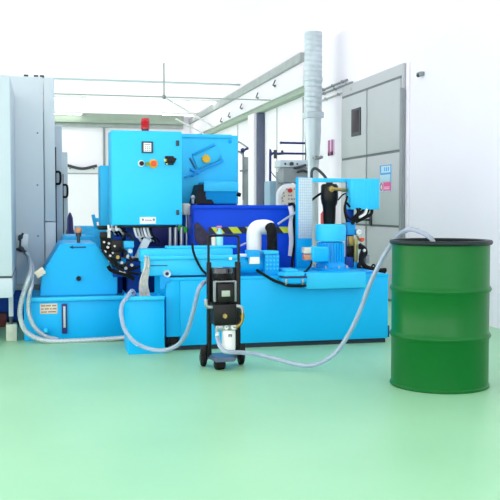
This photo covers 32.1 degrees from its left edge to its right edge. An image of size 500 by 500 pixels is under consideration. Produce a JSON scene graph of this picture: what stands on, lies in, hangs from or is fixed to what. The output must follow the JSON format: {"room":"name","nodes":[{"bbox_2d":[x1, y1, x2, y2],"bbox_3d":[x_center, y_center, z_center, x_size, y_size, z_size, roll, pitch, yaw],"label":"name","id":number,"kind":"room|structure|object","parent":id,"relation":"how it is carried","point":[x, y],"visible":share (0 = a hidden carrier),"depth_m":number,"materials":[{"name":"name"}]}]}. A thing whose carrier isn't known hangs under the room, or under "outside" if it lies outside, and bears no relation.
{"room":"metal workshop","nodes":[
{"label":"metal workshop","id":0,"kind":"room"},
{"bbox_2d":[62,116,192,237],"bbox_3d":[-5.458,-1.675,21.335,8.374,3.360,0.150,-1,3,-13],"label":"wall","id":1,"kind":"structure","parent":0,"point":[83,146],"depth_m":21.58,"materials":[{"name":"white paint"}]},
{"bbox_2d":[68,164,96,169],"bbox_3d":[-4.151,-2.047,21.494,0.743,0.145,0.115,-1,3,-13],"label":"cable","id":2,"kind":"object","parent":1,"relation":"attached to","point":[69,166],"visible":0.96,"depth_m":21.45,"materials":[{"name":"black rubber"}]},
{"bbox_2d":[68,173,97,173],"bbox_3d":[-5.620,-1.877,21.203,5.000,0.035,0.012,-1,3,-13],"label":"trim","id":3,"kind":"structure","parent":1,"relation":"attached to","point":[68,173],"depth_m":21.55,"materials":[{"name":"grey metal"}]},
{"bbox_2d":[103,128,104,164],"bbox_3d":[-3.624,-1.521,21.665,0.057,3.020,0.060,-1,3,-13],"label":"downpipe","id":4,"kind":"object","parent":1,"relation":"attached to","point":[103,128],"visible":0.34,"depth_m":21.59,"materials":[{"name":"grey metal"}]},
{"bbox_2d":[43,122,182,128],"bbox_3d":[-5.599,-3.064,21.104,8.024,0.098,0.100,-1,3,-13],"label":"trim","id":5,"kind":"structure","parent":1,"relation":"attached to","point":[99,125],"depth_m":21.59,"materials":[{"name":"grey metal"}]},
{"bbox_2d":[55,113,183,124],"bbox_3d":[-5.589,-3.228,21.057,8.024,0.230,0.180,-1,3,-13],"label":"trim","id":6,"kind":"structure","parent":1,"relation":"attached to","point":[86,117],"depth_m":21.53,"materials":[{"name":"paint"}]},
{"bbox_2d":[175,118,203,133],"bbox_3d":[-1.055,-2.208,15.649,0.026,0.039,3.067,0,3,5],"label":"brace","id":7,"kind":"object","parent":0,"point":[175,118],"visible":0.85,"depth_m":15.31,"materials":[{"name":"white metal"}]},
{"bbox_2d":[0,0,395,114],"bbox_3d":[-2.697,-2.786,9.768,8.374,0.001,23.500,-1,3,-13],"label":"ceiling","id":8,"kind":"structure","parent":0,"point":[204,41],"depth_m":12.18,"materials":[{"name":"white paint"}]},
{"bbox_2d":[55,111,82,114],"bbox_3d":[-4.505,-3.317,21.073,0.900,0.055,0.260,-1,3,-13],"label":"ceiling light","id":9,"kind":"object","parent":8,"relation":"attached to","point":[56,112],"visible":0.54,"depth_m":20.99,"materials":[{"name":"white plastic"}]},
{"bbox_2d":[54,95,85,99],"bbox_3d":[-3.862,-3.168,18.062,0.900,0.055,0.260,-1,3,-13],"label":"ceiling light","id":10,"kind":"object","parent":8,"relation":"attached to","point":[55,96],"visible":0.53,"depth_m":18.00,"materials":[{"name":"white plastic"}]},
{"bbox_2d":[54,98,84,99],"bbox_3d":[-3.862,-3.143,18.064,0.840,0.006,0.200,-1,3,-13],"label":"diffuser","id":11,"kind":"object","parent":10,"relation":"attached to","point":[54,98],"depth_m":18.03,"materials":[{"name":"white plastic"}]},
{"bbox_2d":[53,77,239,85],"bbox_3d":[-4.149,-3.046,15.338,8.154,0.030,0.060,-1,3,-13],"label":"trim","id":12,"kind":"structure","parent":8,"relation":"attached to","point":[81,79],"depth_m":15.86,"materials":[{"name":"metal"}]},
{"bbox_2d":[54,63,270,100],"bbox_3d":[-3.650,-2.679,13.405,8.214,0.572,0.070,-1,3,-13],"label":"tie","id":13,"kind":"object","parent":8,"relation":"hanging from","point":[163,96],"visible":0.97,"depth_m":13.94,"materials":[{"name":"grey metal"}]},
{"bbox_2d":[161,112,197,115],"bbox_3d":[-1.714,-3.328,21.302,0.900,0.055,0.260,-1,3,-13],"label":"ceiling light","id":14,"kind":"object","parent":8,"relation":"attached to","point":[162,113],"visible":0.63,"depth_m":21.18,"materials":[{"name":"white plastic"}]},
{"bbox_2d":[163,114,192,115],"bbox_3d":[-1.714,-3.304,21.303,0.840,0.006,0.200,-1,3,-13],"label":"diffuser","id":15,"kind":"object","parent":14,"relation":"attached to","point":[163,114],"depth_m":21.21,"materials":[{"name":"white plastic"}]},
{"bbox_2d":[166,98,213,127],"bbox_3d":[-1.025,-2.373,15.081,0.027,0.302,2.341,1,3,18],"label":"brace","id":16,"kind":"object","parent":8,"relation":"attached to","point":[166,98],"visible":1,"depth_m":14.99,"materials":[{"name":"white metal"}]},
{"bbox_2d":[171,99,218,103],"bbox_3d":[-1.183,-3.200,18.718,1.000,0.055,0.260,-1,3,-13],"label":"ceiling light","id":17,"kind":"object","parent":8,"relation":"attached to","point":[173,100],"visible":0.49,"depth_m":18.62,"materials":[{"name":"white plastic"}]},
{"bbox_2d":[174,101,215,103],"bbox_3d":[-1.183,-3.176,18.719,0.940,0.006,0.200,-1,3,-13],"label":"diffuser","id":18,"kind":"object","parent":17,"relation":"attached to","point":[211,102],"depth_m":18.71,"materials":[{"name":"white plastic"}]},
{"bbox_2d":[0,299,499,499],"bbox_3d":[-2.697,0.620,9.937,8.374,0.100,23.500,-1,3,-13],"label":"floor","id":19,"kind":"structure","parent":0,"point":[85,420],"depth_m":4.15,"materials":[{"name":"green paint"}]},
{"bbox_2d":[0,74,55,340],"bbox_3d":[-2.526,-0.417,7.357,1.728,2.227,1.810,-1,3,-13],"label":"cabinet","id":20,"kind":"object","parent":19,"relation":"on","point":[27,167],"visible":0.88,"depth_m":7.68,"materials":[{"name":"grey metal"}]},
{"bbox_2d":[26,260,57,338],"bbox_3d":[-1.728,0.393,7.230,0.246,0.615,0.950,-1,3,-13],"label":"conduit","id":21,"kind":"object","parent":19,"relation":"on","point":[28,299],"visible":0.77,"depth_m":6.78,"materials":[{"name":"grey plastic"}]},
{"bbox_2d":[43,125,62,242],"bbox_3d":[-2.208,-0.294,8.636,0.677,1.856,0.566,-1,3,-13],"label":"door","id":22,"kind":"structure","parent":19,"relation":"on","point":[58,128],"depth_m":8.47,"materials":[{"name":"grey paint"}]},
{"bbox_2d":[62,152,68,233],"bbox_3d":[-2.336,-0.236,9.535,0.675,1.651,0.565,-1,3,-13],"label":"door","id":23,"kind":"structure","parent":19,"relation":"on","point":[64,154],"depth_m":9.37,"materials":[{"name":"grey paint"}]},
{"bbox_2d":[66,213,73,233],"bbox_3d":[-1.884,0.107,9.128,0.100,1.005,0.098,-1,3,-13],"label":"marker post","id":24,"kind":"object","parent":19,"relation":"on","point":[70,230],"visible":0.32,"depth_m":9.08,"materials":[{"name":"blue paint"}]},
{"bbox_2d":[17,255,124,343],"bbox_3d":[-1.479,0.386,7.253,0.873,0.646,1.022,-1,3,-13],"label":"conduit","id":25,"kind":"object","parent":19,"relation":"on","point":[23,327],"visible":0.99,"depth_m":6.76,"materials":[{"name":"grey plastic"}]},
{"bbox_2d":[24,214,125,340],"bbox_3d":[-1.594,0.177,7.853,0.858,0.992,2.020,-1,3,-13],"label":"machine","id":26,"kind":"object","parent":19,"relation":"on","point":[77,296],"visible":0.88,"depth_m":6.99,"materials":[{"name":"paint"}]},
{"bbox_2d":[40,227,116,295],"bbox_3d":[-1.470,0.073,7.391,0.614,0.552,0.865,-1,3,-13],"label":"hood","id":27,"kind":"object","parent":26,"relation":"attached to","point":[76,265],"depth_m":7.01,"materials":[{"name":"blue paint"}]},
{"bbox_2d":[60,234,100,249],"bbox_3d":[-1.576,0.108,8.152,0.447,0.499,0.640,-1,3,-13],"label":"hood","id":28,"kind":"object","parent":26,"relation":"attached to","point":[95,238],"depth_m":7.86,"materials":[{"name":"blue metal"}]},
{"bbox_2d":[97,165,121,292],"bbox_3d":[-1.211,-0.015,7.492,0.203,1.410,0.280,-1,3,-13],"label":"column","id":29,"kind":"structure","parent":19,"relation":"on","point":[103,180],"depth_m":7.36,"materials":[{"name":"blue metal"}]},
{"bbox_2d":[107,130,181,292],"bbox_3d":[-0.874,-0.126,7.126,0.595,1.667,0.499,-1,3,-13],"label":"control box","id":30,"kind":"object","parent":19,"relation":"on","point":[145,167],"visible":0.96,"depth_m":6.94,"materials":[{"name":"blue paint"}]},
{"bbox_2d":[99,232,140,279],"bbox_3d":[-1.031,0.049,6.987,0.346,0.391,0.171,-1,3,-13],"label":"valve manifold","id":31,"kind":"object","parent":30,"relation":"attached to","point":[111,249],"visible":0.97,"depth_m":6.93,"materials":[{"name":"black paint"}]},
{"bbox_2d":[141,118,149,130],"bbox_3d":[-0.844,-1.008,7.006,0.072,0.109,0.072,-1,3,-13],"label":"beacon","id":32,"kind":"object","parent":30,"relation":"on","point":[144,121],"visible":0.98,"depth_m":6.98,"materials":[{"name":"red plastic"}]},
{"bbox_2d":[164,156,175,164],"bbox_3d":[-0.636,-0.715,6.933,0.093,0.072,0.071,-1,3,-13],"label":"switch","id":33,"kind":"object","parent":30,"relation":"attached to","point":[168,160],"depth_m":6.94,"materials":[{"name":"black paint"}]},
{"bbox_2d":[124,292,164,354],"bbox_3d":[-0.780,0.534,6.416,0.260,0.419,0.340,-1,3,-13],"label":"tank","id":34,"kind":"object","parent":19,"relation":"on","point":[143,315],"visible":0.96,"depth_m":6.27,"materials":[{"name":"metal"}]},
{"bbox_2d":[119,279,206,351],"bbox_3d":[-0.626,0.448,5.994,0.254,0.542,0.894,-2,4,-41],"label":"hose","id":35,"kind":"object","parent":34,"relation":"attached to","point":[131,291],"visible":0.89,"depth_m":6.05,"materials":[{"name":"grey plastic"}]},
{"bbox_2d":[110,134,240,292],"bbox_3d":[-0.665,-0.186,7.878,1.113,1.714,1.470,-1,3,-13],"label":"machine","id":36,"kind":"object","parent":19,"relation":"on","point":[209,161],"visible":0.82,"depth_m":7.81,"materials":[{"name":"blue paint"}]},
{"bbox_2d":[199,234,244,369],"bbox_3d":[-0.165,0.338,5.703,0.318,0.882,0.355,-1,3,-13],"label":"cart","id":37,"kind":"object","parent":19,"relation":"on","point":[224,310],"visible":0.99,"depth_m":5.63,"materials":[{"name":"black paint"}]},
{"bbox_2d":[207,353,236,361],"bbox_3d":[-0.166,0.705,5.720,0.220,0.030,0.200,-1,3,-13],"label":"drip tray","id":38,"kind":"object","parent":37,"relation":"on","point":[216,357],"depth_m":5.66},
{"bbox_2d":[222,330,234,349],"bbox_3d":[-0.140,0.589,5.669,0.089,0.140,0.089,-1,3,-13],"label":"canister","id":39,"kind":"object","parent":37,"relation":"on","point":[228,336],"depth_m":5.63,"materials":[{"name":"white plastic"}]},
{"bbox_2d":[188,205,294,267],"bbox_3d":[-0.073,0.149,7.543,0.928,1.077,0.410,-1,3,-13],"label":"hopper","id":40,"kind":"object","parent":19,"relation":"on","point":[203,220],"visible":0.3,"depth_m":7.34,"materials":[{"name":"blue paint"}]},
{"bbox_2d":[277,202,294,267],"bbox_3d":[0.315,-0.108,7.386,0.162,0.594,0.116,-1,3,-13],"label":"cable","id":41,"kind":"object","parent":40,"relation":"hanging from","point":[291,203],"visible":0.72,"depth_m":7.36,"materials":[{"name":"black rubber"}]},
{"bbox_2d":[288,206,293,255],"bbox_3d":[0.354,-0.163,7.405,0.068,0.434,0.067,-1,3,-13],"label":"hanging cloth","id":42,"kind":"object","parent":40,"relation":"hanging from","point":[290,208],"visible":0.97,"depth_m":7.38,"materials":[{"name":"white fabric"}]},
{"bbox_2d":[238,141,248,204],"bbox_3d":[-0.098,-0.408,10.764,0.162,1.872,0.127,-1,3,-13],"label":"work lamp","id":43,"kind":"object","parent":19,"relation":"on","point":[244,170],"visible":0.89,"depth_m":10.74,"materials":[{"name":"grey metal"}]},
{"bbox_2d":[154,272,388,349],"bbox_3d":[0.164,0.448,6.922,1.766,0.542,0.674,-1,3,-13],"label":"tank","id":44,"kind":"object","parent":19,"relation":"on","point":[276,314],"visible":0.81,"depth_m":6.61,"materials":[{"name":"metal"}]},
{"bbox_2d":[139,245,262,289],"bbox_3d":[-0.373,0.124,6.679,0.916,0.300,0.505,-1,3,-13],"label":"trough","id":45,"kind":"object","parent":44,"relation":"on","point":[169,261],"visible":0.85,"depth_m":6.51,"materials":[{"name":"paint"}]},
{"bbox_2d":[139,255,149,295],"bbox_3d":[-0.768,0.193,6.341,0.086,0.305,0.048,-1,3,-13],"label":"fleece","id":46,"kind":"object","parent":45,"relation":"hanging from","point":[143,283],"visible":0.97,"depth_m":6.34},
{"bbox_2d":[191,243,205,274],"bbox_3d":[-0.292,0.081,6.452,0.294,0.270,0.018,-1,3,-13],"label":"cable","id":47,"kind":"object","parent":45,"relation":"attached to","point":[192,244],"visible":0.65,"depth_m":6.42,"materials":[{"name":"black rubber"}]},
{"bbox_2d":[211,237,215,245],"bbox_3d":[-0.287,-0.080,6.877,0.036,0.089,0.036,-1,3,-13],"label":"bottle","id":48,"kind":"object","parent":45,"relation":"on","point":[213,239],"visible":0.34,"depth_m":6.86,"materials":[{"name":"beige plastic"}]},
{"bbox_2d":[216,226,222,245],"bbox_3d":[-0.242,-0.114,6.887,0.057,0.155,0.057,-1,3,-13],"label":"spray bottle","id":49,"kind":"object","parent":45,"relation":"on","point":[219,240],"visible":0.89,"depth_m":6.87,"materials":[{"name":"plastic"}]},
{"bbox_2d":[240,219,277,250],"bbox_3d":[0.081,-0.074,6.936,0.298,0.338,0.179,1,3,15],"label":"suction elbow","id":50,"kind":"object","parent":45,"relation":"attached to","point":[256,228],"visible":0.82,"depth_m":6.87,"materials":[{"name":"white plastic"}]},
{"bbox_2d":[260,250,278,275],"bbox_3d":[0.146,0.098,6.666,0.124,0.188,0.170,-1,3,-13],"label":"motor","id":51,"kind":"object","parent":44,"relation":"on","point":[270,258],"visible":0.98,"depth_m":6.59,"materials":[{"name":"blue paint"}]},
{"bbox_2d":[256,269,306,286],"bbox_3d":[0.233,0.210,6.523,0.380,0.140,0.077,0,3,8],"label":"cable","id":52,"kind":"object","parent":44,"relation":"attached to","point":[257,270],"visible":1,"depth_m":6.52,"materials":[{"name":"black rubber"}]},
{"bbox_2d":[277,268,306,284],"bbox_3d":[0.295,0.199,6.661,0.203,0.113,0.338,-1,3,-13],"label":"junction box","id":53,"kind":"object","parent":44,"relation":"on","point":[286,275],"visible":0.94,"depth_m":6.52,"materials":[{"name":"paint"}]},
{"bbox_2d":[295,224,372,288],"bbox_3d":[0.658,0.037,6.912,0.621,0.484,0.585,-1,3,-13],"label":"pump","id":54,"kind":"object","parent":44,"relation":"on","point":[330,271],"visible":0.98,"depth_m":6.81,"materials":[{"name":"paint"}]},
{"bbox_2d":[295,177,378,267],"bbox_3d":[0.745,-0.216,7.191,0.720,0.763,0.179,-1,3,-13],"label":"frame","id":55,"kind":"object","parent":44,"relation":"on","point":[362,194],"visible":0.96,"depth_m":7.16,"materials":[{"name":"paint"}]},
{"bbox_2d":[310,167,326,177],"bbox_3d":[0.572,-0.630,7.196,0.156,0.114,0.024,-1,3,-13],"label":"cable","id":56,"kind":"object","parent":55,"relation":"attached to","point":[313,168],"visible":1,"depth_m":7.18,"materials":[{"name":"grey rubber"}]},
{"bbox_2d":[312,182,347,223],"bbox_3d":[0.664,-0.375,7.220,0.356,0.369,0.186,-1,3,-13],"label":"filter","id":57,"kind":"object","parent":55,"relation":"hanging from","point":[329,191],"visible":0.9,"depth_m":7.19,"materials":[{"name":"black paint"}]},
{"bbox_2d":[345,222,386,272],"bbox_3d":[0.952,-0.013,7.214,0.353,0.432,0.137,-1,3,-13],"label":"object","id":58,"kind":"object","parent":44,"relation":"on","point":[351,260],"visible":0.77,"depth_m":7.18,"materials":[{"name":"blue paint"}]},
{"bbox_2d":[264,172,282,204],"bbox_3d":[0.306,-0.188,10.380,0.215,1.471,0.262,-1,3,-13],"label":"locker","id":59,"kind":"object","parent":19,"relation":"on","point":[270,187],"visible":0.2,"depth_m":10.23,"materials":[{"name":"grey metal"}]},
{"bbox_2d":[276,184,295,204],"bbox_3d":[0.427,-0.032,8.997,0.291,1.296,0.160,-1,3,-13],"label":"console","id":60,"kind":"object","parent":19,"relation":"on","point":[285,194],"visible":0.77,"depth_m":8.91,"materials":[{"name":"white plastic"}]},
{"bbox_2d":[275,160,307,184],"bbox_3d":[0.481,-0.237,10.094,0.332,1.596,0.296,-1,3,-13],"label":"box","id":61,"kind":"object","parent":19,"relation":"on","point":[288,170],"visible":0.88,"depth_m":9.96,"materials":[{"name":"grey paint"}]},
{"bbox_2d":[302,31,323,266],"bbox_3d":[0.857,-1.187,11.463,0.255,3.360,0.449,-1,3,-13],"label":"ventilation duct","id":62,"kind":"object","parent":19,"relation":"on","point":[313,114],"visible":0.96,"depth_m":11.43,"materials":[{"name":"metal"}]},
{"bbox_2d":[215,227,434,367],"bbox_3d":[0.476,0.311,5.461,1.434,0.920,0.259,1,3,20],"label":"hose","id":63,"kind":"object","parent":19,"relation":"on","point":[409,229],"visible":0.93,"depth_m":5.53,"materials":[{"name":"grey plastic"}]},
{"bbox_2d":[389,238,492,393],"bbox_3d":[1.133,0.371,5.194,0.603,0.866,0.603,-1,3,-13],"label":"drum","id":64,"kind":"object","parent":19,"relation":"on","point":[441,288],"visible":0.99,"depth_m":4.95,"materials":[{"name":"green paint"}]},
{"bbox_2d":[215,0,499,328],"bbox_3d":[1.447,-1.157,10.845,0.150,3.360,23.500,-1,3,-13],"label":"wall","id":65,"kind":"structure","parent":0,"point":[454,151],"depth_m":8.76,"materials":[{"name":"white paint"}]},
{"bbox_2d":[189,52,303,123],"bbox_3d":[-0.320,-3.032,17.370,0.200,0.138,9.780,-1,3,-13],"label":"trim","id":66,"kind":"structure","parent":65,"relation":"attached to","point":[297,59],"depth_m":15.21,"materials":[{"name":"grey metal"}]},
{"bbox_2d":[190,62,303,133],"bbox_3d":[-0.300,-2.792,17.387,0.160,0.340,9.780,-1,3,-13],"label":"window","id":67,"kind":"structure","parent":65,"relation":"attached to","point":[291,80],"depth_m":15.32,"materials":[{"name":"glass"}]},
{"bbox_2d":[248,113,255,204],"bbox_3d":[0.105,-1.076,15.701,0.193,2.720,0.448,-1,3,-13],"label":"trim","id":68,"kind":"structure","parent":65,"relation":"attached to","point":[251,118],"depth_m":15.55,"materials":[{"name":"white paint"}]},
{"bbox_2d":[204,87,303,133],"bbox_3d":[-0.281,-2.576,17.402,0.120,0.088,9.780,-1,3,-13],"label":"trim","id":69,"kind":"structure","parent":65,"relation":"attached to","point":[298,93],"depth_m":15.08,"materials":[{"name":"paint"}]},
{"bbox_2d":[256,113,264,204],"bbox_3d":[0.188,-1.065,15.463,0.143,2.720,0.050,-1,3,-13],"label":"trim","id":70,"kind":"structure","parent":65,"relation":"attached to","point":[260,117],"depth_m":15.41,"materials":[{"name":"grey metal"}]},
{"bbox_2d":[269,149,304,180],"bbox_3d":[0.622,-0.500,12.481,0.727,1.887,0.080,-1,3,-13],"label":"supply pipe","id":71,"kind":"object","parent":65,"relation":"attached to","point":[275,152],"visible":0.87,"depth_m":12.36,"materials":[{"name":"metal"}]},
{"bbox_2d":[280,141,304,143],"bbox_3d":[0.699,-1.529,12.448,0.569,0.080,0.080,-1,3,-13],"label":"supply pipe","id":72,"kind":"object","parent":65,"relation":"attached to","point":[281,142],"visible":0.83,"depth_m":12.41,"materials":[{"name":"blue metal"}]},
{"bbox_2d":[328,139,333,155],"bbox_3d":[1.107,-1.395,11.876,0.026,0.211,0.203,-1,3,-13],"label":"wall sign","id":73,"kind":"object","parent":65,"relation":"attached to","point":[330,142],"visible":1,"depth_m":11.86,"materials":[{"name":"pink plastic"}]},
{"bbox_2d":[322,79,347,90],"bbox_3d":[1.117,-2.220,11.751,0.045,0.036,1.116,-1,3,-13],"label":"conduit","id":74,"kind":"object","parent":65,"relation":"attached to","point":[345,80],"visible":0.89,"depth_m":11.65,"materials":[{"name":"grey metal"}]},
{"bbox_2d":[322,88,350,100],"bbox_3d":[1.173,-2.063,11.523,0.045,0.036,1.506,-1,3,-13],"label":"conduit","id":75,"kind":"object","parent":65,"relation":"attached to","point":[337,94],"visible":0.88,"depth_m":11.72,"materials":[{"name":"grey metal"}]},
{"bbox_2d":[322,81,352,94],"bbox_3d":[1.139,-2.159,11.663,0.045,0.036,1.301,-1,3,-13],"label":"conduit","id":76,"kind":"object","parent":65,"relation":"attached to","point":[351,82],"visible":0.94,"depth_m":11.56,"materials":[{"name":"grey metal"}]},
{"bbox_2d":[341,63,405,299],"bbox_3d":[1.408,-0.771,10.427,0.130,2.610,1.990,-1,3,-13],"label":"door","id":77,"kind":"structure","parent":65,"relation":"in","point":[373,125],"depth_m":10.10,"materials":[{"name":"grey paint"}]},
{"bbox_2d":[380,164,391,181],"bbox_3d":[1.540,-0.871,9.878,0.010,0.187,0.325,-1,3,-13],"label":"notice sign","id":78,"kind":"object","parent":77,"relation":"attached to","point":[385,170],"visible":1,"depth_m":9.87,"materials":[{"name":"paper"}]},
{"bbox_2d":[380,182,391,191],"bbox_3d":[1.539,-0.713,9.890,0.011,0.108,0.340,-1,3,-13],"label":"notice sign","id":79,"kind":"object","parent":77,"relation":"attached to","point":[387,186],"visible":1,"depth_m":9.85,"materials":[{"name":"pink plastic"}]},
{"bbox_2d":[405,61,409,237],"bbox_3d":[1.705,-0.717,9.435,0.016,2.620,0.080,-1,3,-13],"label":"trim","id":80,"kind":"structure","parent":65,"relation":"attached to","point":[407,147],"depth_m":9.40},
{"bbox_2d":[416,71,424,76],"bbox_3d":[1.760,-1.820,9.033,0.070,0.055,0.100,-1,3,-13],"label":"wall sensor","id":81,"kind":"object","parent":65,"relation":"attached to","point":[421,73],"visible":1,"depth_m":9.00,"materials":[{"name":"grey paint"}]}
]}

